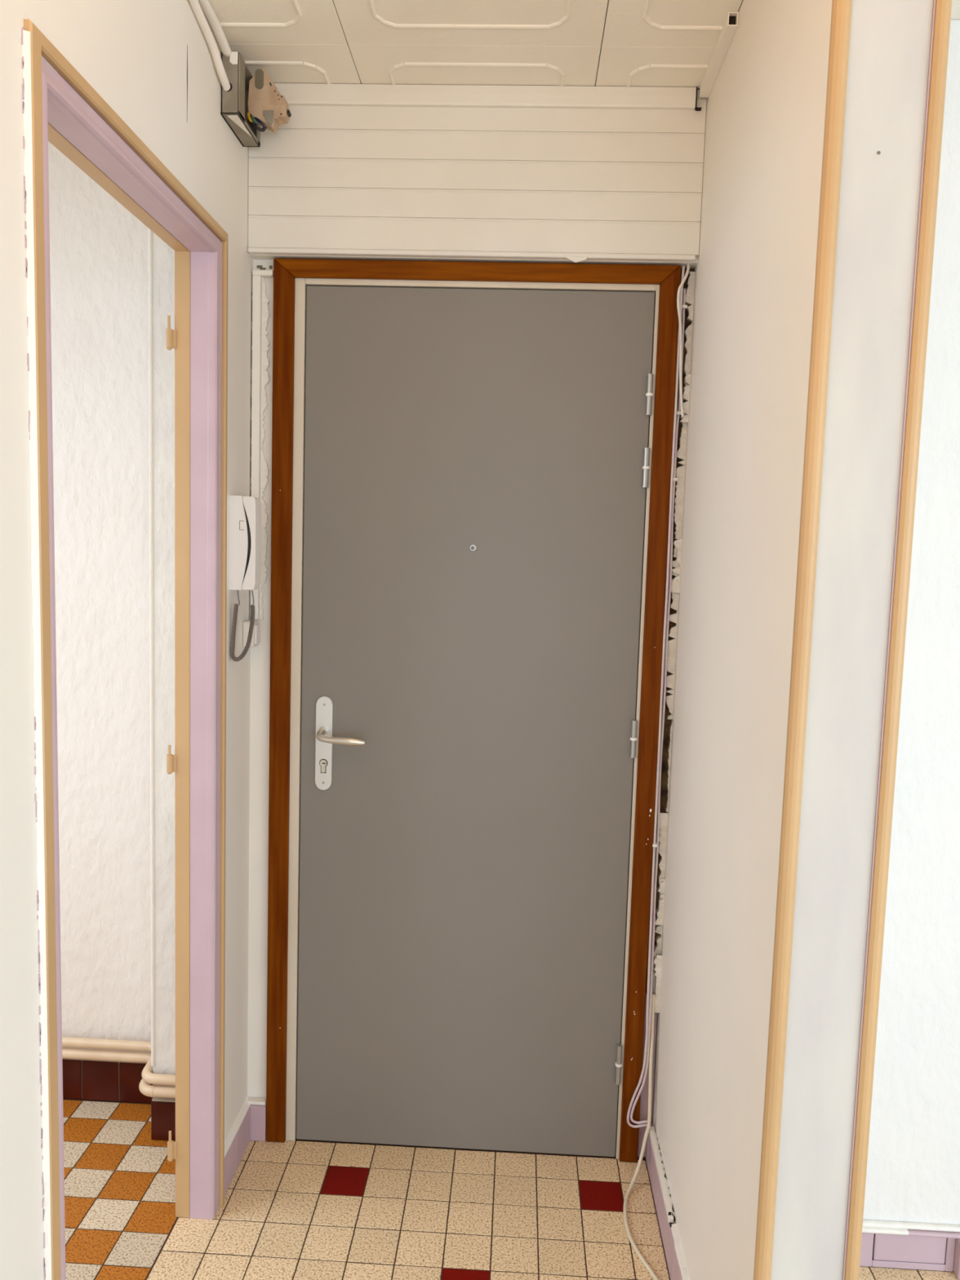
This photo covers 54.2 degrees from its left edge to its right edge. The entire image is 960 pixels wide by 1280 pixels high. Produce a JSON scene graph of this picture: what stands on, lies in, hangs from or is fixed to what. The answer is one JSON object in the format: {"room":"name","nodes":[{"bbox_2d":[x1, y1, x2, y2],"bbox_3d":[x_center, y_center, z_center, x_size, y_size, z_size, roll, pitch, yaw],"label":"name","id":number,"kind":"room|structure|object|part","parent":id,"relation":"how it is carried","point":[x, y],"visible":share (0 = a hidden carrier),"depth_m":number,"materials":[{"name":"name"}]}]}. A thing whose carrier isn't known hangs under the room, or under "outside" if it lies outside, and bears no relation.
{"room":"apartment entrance hallway","nodes":[
{"label":"apartment entrance hallway","id":0,"kind":"room"},
{"bbox_2d":[48,141,151,1053],"bbox_3d":[-1.568,-0.046,2.455,1.892,2.500,0.100,2,5,2],"label":"wall","id":1,"kind":"structure","parent":0,"point":[99,250],"depth_m":2.37,"materials":[{"name":"paint"}]},
{"bbox_2d":[62,1058,175,1141],"bbox_3d":[-1.560,1.155,2.437,1.791,0.112,0.159,2,5,2],"label":"baseboard","id":2,"kind":"structure","parent":1,"relation":"attached to","point":[84,1079],"depth_m":2.48,"materials":[{"name":"brown tile"}]},
{"bbox_2d":[62,1048,175,1097],"bbox_3d":[-1.509,1.072,2.396,1.690,0.035,0.165,2,5,2],"label":"pipe","id":3,"kind":"object","parent":1,"relation":"attached to","point":[145,1088],"visible":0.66,"depth_m":2.43,"materials":[{"name":"white metal"}]},
{"bbox_2d":[62,1036,175,1085],"bbox_3d":[-1.508,1.041,2.396,1.690,0.033,0.159,2,5,2],"label":"pipe","id":4,"kind":"object","parent":1,"relation":"attached to","point":[147,1074],"visible":0.59,"depth_m":2.43,"materials":[{"name":"white metal"}]},
{"bbox_2d":[0,0,253,1279],"bbox_3d":[-0.683,0.210,0.042,0.091,2.500,4.760,2,5,2],"label":"wall","id":5,"kind":"structure","parent":0,"point":[151,61],"depth_m":1.26,"materials":[{"name":"white paint"}]},
{"bbox_2d":[21,18,227,1279],"bbox_3d":[-0.618,0.255,1.632,0.109,2.114,0.782,2,5,2],"label":"door frame","id":6,"kind":"structure","parent":5,"relation":"in","point":[62,108],"depth_m":1.89,"materials":[{"name":"pink paint"}]},
{"bbox_2d":[188,0,230,91],"bbox_3d":[-0.543,-1.084,1.151,0.023,0.083,1.520,2,5,2],"label":"cable","id":7,"kind":"object","parent":5,"relation":"attached to","point":[198,13],"visible":1,"depth_m":1.80,"materials":[{"name":"white paint"}]},
{"bbox_2d":[220,51,260,146],"bbox_3d":[-0.503,-1.136,1.978,0.038,0.121,0.156,2,5,2],"label":"junction box","id":8,"kind":"object","parent":5,"relation":"attached to","point":[233,101],"visible":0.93,"depth_m":1.92,"materials":[{"name":"grey plastic"}]},
{"bbox_2d":[246,68,291,133],"bbox_3d":[-0.449,-1.142,1.996,0.089,0.132,0.051,2,5,2],"label":"module","id":9,"kind":"object","parent":8,"relation":"attached to","point":[268,108],"visible":1,"depth_m":1.99,"materials":[{"name":"beige plastic"}]},
{"bbox_3d":[-0.409,-1.125,2.004,0.009,0.009,0.015,2,5,2],"label":"knob","id":10,"kind":"part","parent":9,"relation":"part of","materials":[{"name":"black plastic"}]},
{"bbox_2d":[228,495,261,662],"bbox_3d":[-0.523,-0.135,2.086,0.059,0.366,0.046,2,5,2],"label":"intercom","id":11,"kind":"object","parent":5,"relation":"attached to","point":[245,512],"visible":1,"depth_m":2.06,"materials":[{"name":"white plastic"}]},
{"bbox_3d":[-0.528,-0.033,2.085,0.054,0.163,0.017,0,6,-22],"label":"coiled cord","id":12,"kind":"part","parent":11,"relation":"part of","materials":[{"name":"grey plastic"}]},
{"bbox_2d":[223,1096,266,1196],"bbox_3d":[-0.599,1.279,1.491,0.053,0.102,1.749,2,5,2],"label":"baseboard","id":13,"kind":"structure","parent":5,"relation":"attached to","point":[250,1123],"depth_m":2.29,"materials":[{"name":"purple paint"}]},
{"bbox_2d":[242,620,260,647],"bbox_3d":[-0.536,-0.015,2.201,0.031,0.060,0.046,2,5,2],"label":"light switch","id":14,"kind":"object","parent":5,"relation":"attached to","point":[255,639],"visible":0.87,"depth_m":2.18,"materials":[{"name":"white plastic"}]},
{"bbox_2d":[148,228,175,1098],"bbox_3d":[-0.705,-0.005,2.293,0.151,2.500,0.153,2,5,2],"label":"wall","id":15,"kind":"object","parent":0,"point":[161,255],"visible":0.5,"depth_m":2.23,"materials":[{"name":"paint"}]},
{"bbox_2d":[247,259,695,1156],"bbox_3d":[-0.042,0.015,2.296,1.013,2.500,0.184,2,5,2],"label":"wall","id":16,"kind":"structure","parent":0,"point":[260,682],"depth_m":2.26,"materials":[{"name":"white paint"}]},
{"bbox_2d":[249,265,273,619],"bbox_3d":[-0.510,-0.456,2.193,0.053,0.820,0.022,2,5,2],"label":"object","id":17,"kind":"structure","parent":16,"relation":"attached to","point":[260,301],"depth_m":2.18,"materials":[{"name":"white paint"}]},
{"bbox_2d":[266,257,680,1162],"bbox_3d":[-0.042,0.206,2.219,0.922,2.133,0.101,2,5,2],"label":"door","id":18,"kind":"structure","parent":16,"relation":"in","point":[472,461],"depth_m":2.22,"materials":[{"name":"grey paint"}]},
{"bbox_3d":[-0.443,0.210,2.262,0.024,2.092,0.032,2,5,2],"label":"frame post","id":19,"kind":"part","parent":18,"relation":"part of","materials":[{"name":"brown wood"}]},
{"bbox_3d":[-0.374,0.247,2.247,0.040,0.229,0.008,2,5,2],"label":"lock plate","id":20,"kind":"part","parent":18,"relation":"part of","materials":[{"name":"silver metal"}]},
{"bbox_3d":[-0.326,0.228,2.212,0.119,0.034,0.057,2,5,2],"label":"lever","id":21,"kind":"part","parent":18,"relation":"part of","materials":[{"name":"silver metal"}]},
{"bbox_3d":[0.371,0.238,2.229,0.008,2.092,0.032,2,5,2],"label":"frame post","id":22,"kind":"part","parent":18,"relation":"part of","materials":[{"name":"brown wood"}]},
{"bbox_2d":[626,265,684,1128],"bbox_3d":[0.414,0.172,2.191,0.054,2.035,0.032,2,5,2],"label":"cable","id":23,"kind":"object","parent":18,"relation":"attached to","point":[683,266],"visible":1,"depth_m":2.20,"materials":[{"name":"white plastic"}]},
{"bbox_2d":[630,288,685,1124],"bbox_3d":[0.417,0.191,2.195,0.046,1.977,0.042,2,5,2],"label":"cable","id":24,"kind":"object","parent":18,"relation":"attached to","point":[684,289],"visible":0.93,"depth_m":2.21,"materials":[{"name":"white plastic"}]},
{"bbox_2d":[676,263,689,417],"bbox_3d":[0.454,-0.675,2.110,0.032,0.339,0.014,-2,6,-32],"label":"cable","id":25,"kind":"object","parent":18,"relation":"attached to","point":[688,264],"visible":1,"depth_m":2.11,"materials":[{"name":"white plastic"}]},
{"bbox_2d":[247,83,706,266],"bbox_3d":[-0.014,-1.034,2.099,1.013,0.372,0.058,2,5,2],"label":"cladding","id":26,"kind":"object","parent":16,"relation":"attached to","point":[473,173],"visible":0.88,"depth_m":2.08,"materials":[{"name":"white wood"}]},
{"bbox_2d":[682,304,687,308],"bbox_3d":[0.462,-0.753,2.118,0.012,0.007,0.009,2,5,2],"label":"clip","id":27,"kind":"object","parent":16,"relation":"attached to","point":[684,306],"visible":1,"depth_m":2.11,"materials":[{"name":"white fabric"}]},
{"bbox_2d":[62,1098,959,1279],"bbox_3d":[0.438,1.525,0.085,6.200,0.060,4.900,2,5,2],"label":"floor","id":28,"kind":"structure","parent":0,"point":[298,1209],"depth_m":2.09,"materials":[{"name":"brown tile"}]},
{"bbox_2d":[622,993,658,1279],"bbox_3d":[0.356,1.095,2.002,0.070,0.430,0.586,2,5,5],"label":"cable","id":29,"kind":"object","parent":28,"relation":"on","point":[651,1041],"visible":1,"depth_m":2.24,"materials":[{"name":"beige plastic"}]},
{"bbox_2d":[208,0,959,89],"bbox_3d":[0.514,-1.020,-0.149,6.200,0.064,4.915,2,5,2],"label":"ceiling","id":30,"kind":"structure","parent":0,"point":[659,43],"depth_m":1.88,"materials":[{"name":"white"}]},
{"bbox_2d":[198,0,231,57],"bbox_3d":[-0.539,-1.126,1.145,0.022,0.037,1.516,2,5,2],"label":"cable","id":31,"kind":"object","parent":30,"relation":"attached to","point":[205,5],"visible":0.99,"depth_m":1.82,"materials":[{"name":"white paint"}]},
{"bbox_2d":[699,11,738,97],"bbox_3d":[0.479,-1.174,1.891,0.019,0.025,0.278,2,5,2],"label":"corner trunking","id":32,"kind":"object","parent":30,"relation":"attached to","point":[730,26],"visible":1,"depth_m":1.86,"materials":[{"name":"white paint"}]},
{"bbox_2d":[651,0,951,1279],"bbox_3d":[0.515,0.078,1.809,0.146,2.500,1.114,2,5,2],"label":"wall","id":33,"kind":"structure","parent":0,"point":[824,119],"depth_m":1.32,"materials":[{"name":"white paint"}]},
{"bbox_2d":[645,1122,689,1279],"bbox_3d":[0.397,1.272,1.857,0.016,0.105,0.928,2,5,2],"label":"baseboard","id":34,"kind":"structure","parent":33,"relation":"attached to","point":[676,1262],"depth_m":2.03,"materials":[{"name":"purple paint"}]},
{"bbox_3d":[0.410,1.202,2.117,0.016,0.014,0.328,2,5,2],"label":"skirting trunking","id":35,"kind":"part","parent":34,"relation":"part of","materials":[{"name":"white plastic"}]},
{"bbox_2d":[862,19,959,1225],"bbox_3d":[2.126,0.120,1.872,3.072,2.500,0.100,2,5,2],"label":"wall","id":36,"kind":"structure","parent":0,"point":[913,1175],"depth_m":1.90,"materials":[{"name":"white paint"}]},
{"bbox_2d":[859,1219,959,1279],"bbox_3d":[1.338,1.294,1.950,1.572,0.101,0.032,2,5,2],"label":"baseboard","id":37,"kind":"structure","parent":36,"relation":"attached to","point":[884,1243],"depth_m":1.97,"materials":[{"name":"purple paint"}]},
{"bbox_3d":[0.906,1.280,1.976,0.148,0.064,0.004,2,5,2],"label":"access panel","id":38,"kind":"part","parent":37,"relation":"part of","materials":[{"name":"purple paint"}]},
{"bbox_3d":[1.340,1.258,1.953,1.572,0.009,0.020,2,5,2],"label":"moulding","id":39,"kind":"part","parent":37,"relation":"part of","materials":[{"name":"purple paint"}]}
]}

